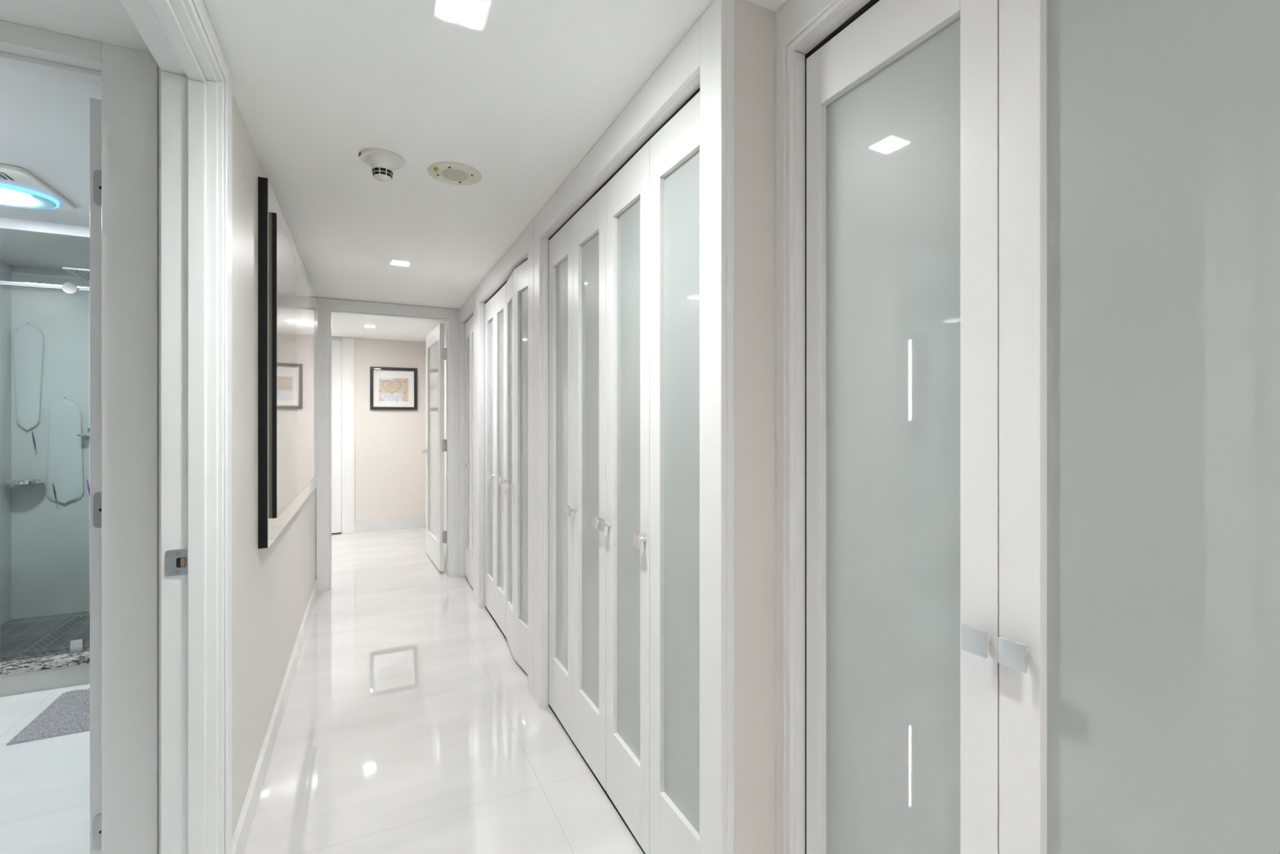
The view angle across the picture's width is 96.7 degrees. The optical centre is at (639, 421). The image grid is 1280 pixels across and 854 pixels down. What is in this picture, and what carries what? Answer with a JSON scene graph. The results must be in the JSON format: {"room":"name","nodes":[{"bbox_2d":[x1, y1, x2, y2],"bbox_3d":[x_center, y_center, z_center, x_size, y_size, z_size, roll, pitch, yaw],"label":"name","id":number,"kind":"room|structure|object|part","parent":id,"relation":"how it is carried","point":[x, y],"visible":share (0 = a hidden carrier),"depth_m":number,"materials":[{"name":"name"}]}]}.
{"room":"home hallway","nodes":[
{"label":"home hallway","id":0,"kind":"room"},
{"bbox_2d":[0,260,88,625],"bbox_3d":[-3.192,0.109,3.229,2.052,2.270,1.350,0,0,-26],"label":"wall","id":1,"kind":"structure","parent":0,"point":[44,541],"depth_m":3.59,"materials":[{"name":"tile"}]},
{"bbox_2d":[4,479,44,484],"bbox_3d":[-3.775,0.369,3.493,0.170,0.020,0.170,0,0,-26],"label":"corner shelf","id":2,"kind":"object","parent":1,"relation":"attached to","point":[26,482],"visible":1,"depth_m":3.46,"materials":[{"name":"silver metal"}]},
{"bbox_2d":[12,321,43,430],"bbox_3d":[-3.820,-0.288,3.550,0.142,0.675,0.024,0,0,-26],"label":"shower hose","id":3,"kind":"object","parent":1,"relation":"hanging from","point":[27,340],"visible":1,"depth_m":3.54,"materials":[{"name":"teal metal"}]},
{"bbox_2d":[31,431,35,448],"bbox_3d":[-3.766,0.112,3.536,0.020,0.116,0.010,0,0,-26],"label":"razor","id":4,"kind":"object","parent":1,"relation":"attached to","point":[33,439],"visible":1,"depth_m":3.53,"materials":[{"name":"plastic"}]},
{"bbox_2d":[52,483,57,501],"bbox_3d":[-3.679,0.442,3.578,0.020,0.116,0.010,0,0,-26],"label":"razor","id":5,"kind":"object","parent":1,"relation":"attached to","point":[54,490],"visible":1,"depth_m":3.58,"materials":[{"name":"plastic"}]},
{"bbox_2d":[46,396,83,502],"bbox_3d":[-3.664,0.177,3.626,0.176,0.675,0.024,0,0,-26],"label":"shower hose","id":6,"kind":"object","parent":1,"relation":"hanging from","point":[64,447],"visible":1,"depth_m":3.62,"materials":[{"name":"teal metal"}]},
{"bbox_2d":[76,433,89,435],"bbox_3d":[-3.408,0.082,3.708,0.360,0.015,0.100,0,0,-26],"label":"shower shelf","id":7,"kind":"object","parent":1,"relation":"attached to","point":[77,434],"visible":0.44,"depth_m":3.60,"materials":[{"name":"silver metal"}]},
{"bbox_2d":[86,480,89,495],"bbox_3d":[-3.533,0.427,3.648,0.020,0.116,0.010,0,0,-26],"label":"razor","id":8,"kind":"object","parent":1,"relation":"attached to","point":[88,487],"visible":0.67,"depth_m":3.64,"materials":[{"name":"plastic"}]},
{"bbox_2d":[159,67,315,853],"bbox_3d":[-0.855,0.164,0.875,0.115,2.160,7.520,0,0,-26],"label":"wall","id":9,"kind":"structure","parent":0,"point":[272,586],"depth_m":1.83,"materials":[{"name":"beige paint"}]},
{"bbox_2d":[120,0,231,853],"bbox_3d":[-0.882,0.165,0.957,0.122,2.158,1.152,0,0,-26],"label":"trim","id":10,"kind":"structure","parent":9,"relation":"attached to","point":[193,80],"depth_m":1.37,"materials":[{"name":"white paint"}]},
{"bbox_2d":[164,548,187,576],"bbox_3d":[-1.110,0.337,1.364,0.045,0.062,0.004,0,0,-26],"label":"strike plate","id":11,"kind":"object","parent":9,"relation":"attached to","point":[175,560],"visible":1,"depth_m":1.36,"materials":[{"name":"metal"}]},
{"bbox_2d":[231,578,317,853],"bbox_3d":[-1.727,1.196,2.836,0.016,0.095,2.966,0,0,-26],"label":"baseboard","id":12,"kind":"structure","parent":9,"relation":"attached to","point":[240,837],"depth_m":2.06,"materials":[{"name":"wood"}]},
{"bbox_2d":[257,176,317,548],"bbox_3d":[-1.745,-0.203,2.905,0.044,1.275,2.100,0,0,-26],"label":"mirror","id":13,"kind":"object","parent":9,"relation":"attached to","point":[287,310],"visible":1,"depth_m":2.20,"materials":[{"name":"mirror"}]},
{"bbox_3d":[-1.752,-0.203,2.902,0.028,1.275,2.100,0,0,-26],"label":"frame","id":14,"kind":"part","parent":13,"relation":"part of","materials":[{"name":"black paint"}]},
{"bbox_3d":[-1.741,-0.203,2.907,0.033,1.099,1.924,0,0,-26],"label":"panel","id":15,"kind":"part","parent":13,"relation":"part of","materials":[{"name":"mirror"}]},
{"bbox_2d":[88,280,456,613],"bbox_3d":[-2.517,0.164,4.182,2.295,2.160,0.120,0,0,-26],"label":"wall","id":16,"kind":"structure","parent":0,"point":[89,280],"depth_m":3.65,"materials":[{"name":"white paint"}]},
{"bbox_2d":[315,297,458,591],"bbox_3d":[-1.943,0.165,4.455,1.022,2.158,0.146,0,0,-26],"label":"trim","id":17,"kind":"structure","parent":16,"relation":"attached to","point":[325,306],"depth_m":4.28,"materials":[{"name":"white paint"}]},
{"bbox_2d":[421,323,446,571],"bbox_3d":[-1.806,0.209,5.044,0.147,2.045,0.815,0,0,-31],"label":"door","id":18,"kind":"structure","parent":16,"relation":"in","point":[436,353],"depth_m":4.95,"materials":[{"name":"white paint"}]},
{"bbox_3d":[-1.819,0.162,5.044,0.008,1.710,0.600,0,0,-28],"label":"glass pane","id":19,"kind":"part","parent":18,"relation":"part of","materials":[{"name":"grey glass"}]},
{"bbox_2d":[0,527,644,853],"bbox_3d":[-1.289,1.284,2.099,4.900,0.120,10.100,0,0,-26],"label":"floor","id":20,"kind":"structure","parent":0,"point":[411,723],"depth_m":2.18,"materials":[{"name":"tile"}]},
{"bbox_2d":[0,642,89,696],"bbox_3d":[-2.696,1.178,2.786,1.516,0.132,0.224,0,0,-26],"label":"shower curb","id":21,"kind":"object","parent":20,"relation":"on","point":[25,674],"visible":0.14,"depth_m":2.65,"materials":[{"name":"stone"}]},
{"bbox_2d":[0,271,89,660],"bbox_3d":[-2.687,0.207,2.766,1.518,1.806,0.092,0,0,-26],"label":"shower enclosure","id":22,"kind":"object","parent":21,"relation":"on","point":[77,645],"visible":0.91,"depth_m":2.70,"materials":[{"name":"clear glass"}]},
{"bbox_3d":[-2.679,-0.641,2.750,1.518,0.022,0.022,0,0,-26],"label":"rail","id":23,"kind":"part","parent":22,"relation":"part of","materials":[{"name":"silver metal"}]},
{"bbox_2d":[5,687,89,745],"bbox_3d":[-2.228,1.233,2.542,0.688,0.020,0.455,0,0,-26],"label":"bath rug","id":24,"kind":"object","parent":20,"relation":"on","point":[69,713],"visible":0.27,"depth_m":2.35,"materials":[{"name":"grey fabric"}]},
{"bbox_2d":[24,613,89,650],"bbox_3d":[-3.365,1.222,3.285,0.080,0.005,0.720,0,0,-26],"label":"linear drain","id":25,"kind":"object","parent":20,"relation":"on","point":[42,643],"visible":0.83,"depth_m":3.29,"materials":[{"name":"metal"}]},
{"bbox_2d":[331,336,426,533],"bbox_3d":[-3.228,0.144,6.470,3.000,2.200,0.100,0,0,-26],"label":"wall","id":26,"kind":"structure","parent":0,"point":[390,463],"depth_m":6.57,"materials":[{"name":"beige paint"}]},
{"bbox_2d":[331,340,341,533],"bbox_3d":[-3.674,0.168,6.186,0.760,2.152,0.020,0,0,-26],"label":"door","id":27,"kind":"structure","parent":26,"relation":"in","point":[335,344],"depth_m":6.33,"materials":[{"name":"white paint"}]},
{"bbox_2d":[342,337,354,533],"bbox_3d":[-3.273,0.149,6.381,0.128,2.190,0.022,0,0,-26],"label":"trim","id":28,"kind":"structure","parent":26,"relation":"attached to","point":[348,344],"depth_m":6.37,"materials":[{"name":"white paint"}]},
{"bbox_2d":[354,516,426,532],"bbox_3d":[-2.841,1.181,6.594,0.834,0.125,0.014,0,0,-26],"label":"baseboard","id":29,"kind":"structure","parent":26,"relation":"attached to","point":[417,522],"depth_m":6.56,"materials":[{"name":"wood"}]},
{"bbox_2d":[369,366,417,409],"bbox_3d":[-2.846,-0.386,6.582,0.500,0.490,0.028,0,0,-26],"label":"framed print","id":30,"kind":"object","parent":26,"relation":"attached to","point":[390,388],"visible":1,"depth_m":6.58,"materials":[{"name":"brown metal"}]},
{"bbox_2d":[0,0,788,342],"bbox_3d":[-1.289,-1.021,2.099,4.900,0.210,10.100,0,0,-26],"label":"ceiling","id":31,"kind":"structure","parent":0,"point":[520,101],"depth_m":1.75,"materials":[{"name":"paint"}]},
{"bbox_2d":[0,163,75,210],"bbox_3d":[-2.792,-1.006,2.409,0.460,0.040,0.505,0,0,-26],"label":"recessed light","id":32,"kind":"object","parent":31,"relation":"in","point":[19,188],"visible":1,"depth_m":2.48,"materials":[{"name":"white plastic"}]},
{"bbox_3d":[-2.835,-0.995,2.497,0.394,0.004,0.294,0,0,-26],"label":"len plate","id":33,"kind":"part","parent":32,"relation":"part of","materials":[{"name":"white glass"}]},
{"bbox_2d":[62,266,89,279],"bbox_3d":[-3.100,-0.906,3.301,0.280,0.134,0.280,0,0,-26],"label":"ceiling vent","id":34,"kind":"object","parent":31,"relation":"attached to","point":[82,273],"visible":0.22,"depth_m":3.19,"materials":[{"name":"white metal"}]},
{"bbox_2d":[364,324,376,327],"bbox_3d":[-2.680,-0.949,5.647,0.110,0.003,0.110,0,0,-26],"label":"recessed light","id":35,"kind":"object","parent":31,"relation":"in","point":[365,326],"visible":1,"depth_m":5.62,"materials":[{"name":"white paint"}]},
{"bbox_2d":[358,147,404,182],"bbox_3d":[-0.893,-0.876,1.973,0.147,0.080,0.146,0,0,-37],"label":"smoke detector","id":36,"kind":"object","parent":31,"relation":"attached to","point":[383,162],"visible":1,"depth_m":1.94,"materials":[{"name":"white plastic"}]},
{"bbox_3d":[-0.893,-0.909,1.973,0.146,0.014,0.146,0,0,-37],"label":"plate","id":37,"kind":"part","parent":36,"relation":"part of","materials":[{"name":"white plastic"}]},
{"bbox_2d":[390,259,411,266],"bbox_3d":[-1.379,-0.914,3.276,0.110,0.003,0.110,0,0,-26],"label":"recessed light","id":38,"kind":"object","parent":31,"relation":"in","point":[393,262],"visible":1,"depth_m":3.27,"materials":[{"name":"white paint"}]},
{"bbox_2d":[391,260,408,266],"bbox_3d":[-1.379,-0.914,3.276,0.087,0.003,0.087,0,0,-26],"label":"diffuser","id":39,"kind":"object","parent":38,"relation":"attached to","point":[401,263],"depth_m":3.27,"materials":[{"name":"white plastic"}]},
{"bbox_2d":[427,161,481,185],"bbox_3d":[-0.682,-0.907,2.097,0.191,0.017,0.191,0,0,44],"label":"ceiling speaker","id":40,"kind":"object","parent":31,"relation":"attached to","point":[448,172],"visible":1,"depth_m":2.08,"materials":[{"name":"beige plastic"}]},
{"bbox_2d":[440,168,469,181],"bbox_3d":[-0.682,-0.910,2.097,0.100,0.001,0.100,0,0,-26],"label":"grille","id":41,"kind":"object","parent":40,"relation":"attached to","point":[448,175],"depth_m":2.10,"materials":[{"name":"beige plastic"}]},
{"bbox_2d":[433,0,492,31],"bbox_3d":[-0.394,-0.914,1.259,0.110,0.003,0.110,0,0,-26],"label":"recessed light","id":42,"kind":"object","parent":31,"relation":"in","point":[471,14],"visible":1,"depth_m":1.27,"materials":[{"name":"white paint"}]},
{"bbox_2d":[440,0,484,26],"bbox_3d":[-0.394,-0.914,1.259,0.087,0.003,0.087,0,0,-26],"label":"diffuser","id":43,"kind":"object","parent":42,"relation":"attached to","point":[465,13],"depth_m":1.27,"materials":[{"name":"white plastic"}]},
{"bbox_2d":[444,0,879,853],"bbox_3d":[-0.576,0.144,3.707,0.740,2.200,7.180,0,0,-26],"label":"wall","id":44,"kind":"structure","parent":0,"point":[872,2],"depth_m":1.25,"materials":[{"name":"white paint"}]},
{"bbox_2d":[733,0,776,853],"bbox_3d":[0.288,0.164,1.306,0.228,2.160,0.075,0,0,-26],"label":"wall","id":45,"kind":"structure","parent":0,"point":[754,25],"depth_m":1.25,"materials":[{"name":"beige paint"}]},
{"bbox_3d":[1.146,0.164,-0.328,0.100,2.160,3.614,0,0,-26],"label":"wall","id":46,"kind":"structure","parent":0,"visible":0},
{"bbox_2d":[775,0,871,853],"bbox_3d":[0.573,0.165,0.839,0.119,2.159,1.014,0,0,-26],"label":"trim","id":47,"kind":"structure","parent":46,"relation":"attached to","point":[801,25],"depth_m":1.24,"materials":[{"name":"white paint"}]},
{"bbox_2d":[806,0,999,853],"bbox_3d":[0.458,0.219,1.057,0.065,2.022,0.414,0,0,-27],"label":"closet door","id":48,"kind":"structure","parent":46,"relation":"in","point":[903,101],"depth_m":1.04,"materials":[{"name":"white paint"}]},
{"bbox_3d":[0.469,0.167,1.073,0.006,1.685,0.316,0,0,-27],"label":"glass pane","id":49,"kind":"part","parent":48,"relation":"part of","materials":[{"name":"grey glass"}]},
{"bbox_3d":[0.527,0.337,0.883,0.030,0.040,0.040,0,0,-27],"label":"knob","id":50,"kind":"part","parent":48,"relation":"part of","materials":[{"name":"silver metal"}]},
{"bbox_2d":[998,0,1279,853],"bbox_3d":[0.641,0.219,0.684,0.065,2.022,0.418,0,0,-25],"label":"closet door","id":51,"kind":"structure","parent":46,"relation":"in","point":[1139,637],"depth_m":0.73,"materials":[{"name":"white paint"}]},
{"bbox_3d":[0.552,0.337,0.831,0.030,0.040,0.040,0,0,-25],"label":"knob","id":52,"kind":"part","parent":51,"relation":"part of","materials":[{"name":"silver metal"}]},
{"bbox_3d":[0.654,0.219,0.690,0.035,2.022,0.418,0,0,-25],"label":"door frame","id":53,"kind":"part","parent":51,"relation":"part of","materials":[{"name":"white paint"}]},
{"bbox_3d":[-0.617,0.164,2.997,0.100,2.160,3.905,0,0,-26],"label":"wall","id":54,"kind":"structure","parent":0,"visible":0},
{"bbox_2d":[458,288,475,602],"bbox_3d":[-1.244,0.165,4.282,0.115,2.159,0.775,0,0,-26],"label":"trim","id":55,"kind":"structure","parent":54,"relation":"attached to","point":[468,308],"depth_m":4.58,"materials":[{"name":"white paint"}]},
{"bbox_2d":[465,315,473,587],"bbox_3d":[-1.276,0.219,4.303,0.073,2.022,0.630,0,0,-26],"label":"bifold door","id":56,"kind":"structure","parent":54,"relation":"in","point":[469,324],"depth_m":4.33,"materials":[{"name":"white paint"}]},
{"bbox_3d":[-1.331,0.219,4.453,0.035,2.022,0.312,0,0,-24],"label":"door panel","id":57,"kind":"part","parent":56,"relation":"part of","materials":[{"name":"white paint"}]},
{"bbox_3d":[-1.332,0.171,4.452,0.006,1.677,0.200,0,0,-24],"label":"glass pane","id":58,"kind":"part","parent":56,"relation":"part of","materials":[{"name":"grey glass"}]},
{"bbox_3d":[-1.194,0.219,4.168,0.035,2.022,0.315,0,0,-27],"label":"door panel","id":59,"kind":"part","parent":56,"relation":"part of","materials":[{"name":"white paint"}]},
{"bbox_2d":[484,283,506,636],"bbox_3d":[-0.900,0.219,3.536,0.067,2.022,0.625,0,0,-26],"label":"bifold door","id":60,"kind":"structure","parent":54,"relation":"in","point":[495,307],"depth_m":3.53,"materials":[{"name":"white paint"}]},
{"bbox_3d":[-0.955,0.219,3.683,0.035,2.022,0.312,0,0,-26],"label":"door panel","id":61,"kind":"part","parent":60,"relation":"part of","materials":[{"name":"white paint"}]},
{"bbox_3d":[-0.955,0.171,3.683,0.006,1.677,0.200,0,0,-26],"label":"glass pane","id":62,"kind":"part","parent":60,"relation":"part of","materials":[{"name":"grey glass"}]},
{"bbox_3d":[-0.819,0.219,3.400,0.035,2.022,0.310,0,0,-25],"label":"door panel","id":63,"kind":"part","parent":60,"relation":"part of","materials":[{"name":"white paint"}]},
{"bbox_3d":[-0.819,0.171,3.400,0.006,1.677,0.198,0,0,-25],"label":"glass pane","id":64,"kind":"part","parent":60,"relation":"part of","materials":[{"name":"grey glass"}]},
{"bbox_2d":[475,218,533,697],"bbox_3d":[-0.751,0.165,3.258,0.115,2.159,1.488,0,0,-26],"label":"trim","id":65,"kind":"structure","parent":54,"relation":"attached to","point":[522,250],"depth_m":3.11,"materials":[{"name":"white paint"}]},
{"bbox_2d":[500,259,528,674],"bbox_3d":[-0.637,0.219,2.956,0.092,2.022,0.634,0,0,-26],"label":"bifold door","id":66,"kind":"structure","parent":54,"relation":"in","point":[517,286],"depth_m":2.91,"materials":[{"name":"white paint"}]},
{"bbox_3d":[-0.768,0.334,3.213,0.030,0.040,0.040,0,0,-21],"label":"knob","id":67,"kind":"part","parent":66,"relation":"part of","materials":[{"name":"silver metal"}]},
{"bbox_3d":[-0.694,0.219,3.107,0.035,2.022,0.311,0,0,-21],"label":"door panel","id":68,"kind":"part","parent":66,"relation":"part of","materials":[{"name":"white paint"}]},
{"bbox_3d":[-0.679,0.334,2.974,0.030,0.040,0.040,0,0,-21],"label":"knob","id":69,"kind":"part","parent":66,"relation":"part of","materials":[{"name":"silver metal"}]},
{"bbox_3d":[-0.694,0.171,3.107,0.006,1.677,0.199,0,0,-21],"label":"glass pane","id":70,"kind":"part","parent":66,"relation":"part of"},
{"bbox_3d":[-0.557,0.219,2.822,0.035,2.022,0.322,0,0,-31],"label":"door panel","id":71,"kind":"part","parent":66,"relation":"part of","materials":[{"name":"white paint"}]},
{"bbox_3d":[-0.557,0.171,2.822,0.006,1.677,0.210,0,0,-31],"label":"glass pane","id":72,"kind":"part","parent":66,"relation":"part of","materials":[{"name":"grey glass"}]},
{"bbox_2d":[549,184,606,791],"bbox_3d":[-0.255,0.219,2.191,0.067,2.022,0.652,0,0,-26],"label":"bifold door","id":73,"kind":"structure","parent":54,"relation":"in","point":[578,251],"depth_m":2.14,"materials":[{"name":"white paint"}]},
{"bbox_3d":[-0.313,0.219,2.346,0.035,2.022,0.322,0,0,-25],"label":"door panel","id":74,"kind":"part","parent":73,"relation":"part of","materials":[{"name":"white paint"}]},
{"bbox_3d":[-0.313,0.171,2.346,0.006,1.677,0.210,0,0,-25],"label":"glass pane","id":75,"kind":"part","parent":73,"relation":"part of","materials":[{"name":"grey glass"}]},
{"bbox_3d":[-0.259,0.334,2.156,0.030,0.040,0.040,0,0,-26],"label":"knob","id":76,"kind":"part","parent":73,"relation":"part of","materials":[{"name":"silver metal"}]},
{"bbox_3d":[-0.171,0.219,2.051,0.035,2.022,0.326,0,0,-26],"label":"door panel","id":77,"kind":"part","parent":73,"relation":"part of","materials":[{"name":"white paint"}]},
{"bbox_3d":[-0.171,0.171,2.051,0.006,1.677,0.214,0,0,-26],"label":"glass pane","id":78,"kind":"part","parent":73,"relation":"part of","materials":[{"name":"grey glass"}]},
{"bbox_3d":[-0.140,0.334,1.914,0.030,0.040,0.040,0,0,-26],"label":"knob","id":79,"kind":"part","parent":73,"relation":"part of","materials":[{"name":"silver metal"}]},
{"bbox_2d":[533,0,726,853],"bbox_3d":[-0.101,0.165,1.908,0.115,2.159,1.498,0,0,-26],"label":"trim","id":80,"kind":"structure","parent":54,"relation":"attached to","point":[699,60],"depth_m":1.27,"materials":[{"name":"white paint"}]},
{"bbox_2d":[599,90,700,853],"bbox_3d":[0.029,0.219,1.601,0.068,2.022,0.648,0,0,-26],"label":"bifold door","id":81,"kind":"structure","parent":54,"relation":"in","point":[652,524],"depth_m":1.56,"materials":[{"name":"white paint"}]},
{"bbox_3d":[-0.113,0.334,1.859,0.030,0.040,0.040,0,0,-25],"label":"knob","id":82,"kind":"part","parent":81,"relation":"part of","materials":[{"name":"silver metal"}]},
{"bbox_3d":[-0.028,0.219,1.753,0.035,2.022,0.324,0,0,-25],"label":"door panel","id":83,"kind":"part","parent":81,"relation":"part of","materials":[{"name":"white paint"}]},
{"bbox_3d":[-0.028,0.171,1.753,0.006,1.677,0.212,0,0,-25],"label":"glass pane","id":84,"kind":"part","parent":81,"relation":"part of","materials":[{"name":"grey glass"}]},
{"bbox_3d":[0.001,0.334,1.616,0.030,0.040,0.040,0,0,-25],"label":"knob","id":85,"kind":"part","parent":81,"relation":"part of","materials":[{"name":"silver metal"}]},
{"bbox_3d":[0.114,0.219,1.460,0.035,2.022,0.320,0,0,-26],"label":"door panel","id":86,"kind":"part","parent":81,"relation":"part of","materials":[{"name":"white paint"}]},
{"bbox_3d":[0.113,0.171,1.460,0.006,1.677,0.208,0,0,-26],"label":"glass pane","id":87,"kind":"part","parent":81,"relation":"part of","materials":[{"name":"grey glass"}]},
{"bbox_2d":[726,0,733,853],"bbox_3d":[0.183,0.164,1.240,0.018,2.160,0.053,0,0,-26],"label":"trim","id":88,"kind":"structure","parent":54,"relation":"attached to","point":[730,3],"depth_m":1.22,"materials":[{"name":"white paint"}]},
{"bbox_3d":[-2.139,0.109,1.043,2.052,2.270,0.105,0,0,-26],"label":"wall","id":89,"kind":"structure","parent":0,"visible":0},
{"bbox_2d":[0,20,159,853],"bbox_3d":[-1.666,0.164,1.265,0.967,2.160,0.125,0,0,-26],"label":"trim","id":90,"kind":"structure","parent":89,"relation":"attached to","point":[128,79],"depth_m":1.39,"materials":[{"name":"white paint"}]},
{"bbox_2d":[89,97,101,853],"bbox_3d":[-1.588,0.198,1.791,0.095,2.068,0.744,0,0,-26],"label":"door","id":91,"kind":"structure","parent":89,"relation":"in","point":[95,104],"depth_m":1.47,"materials":[{"name":"white paint"}]}
]}

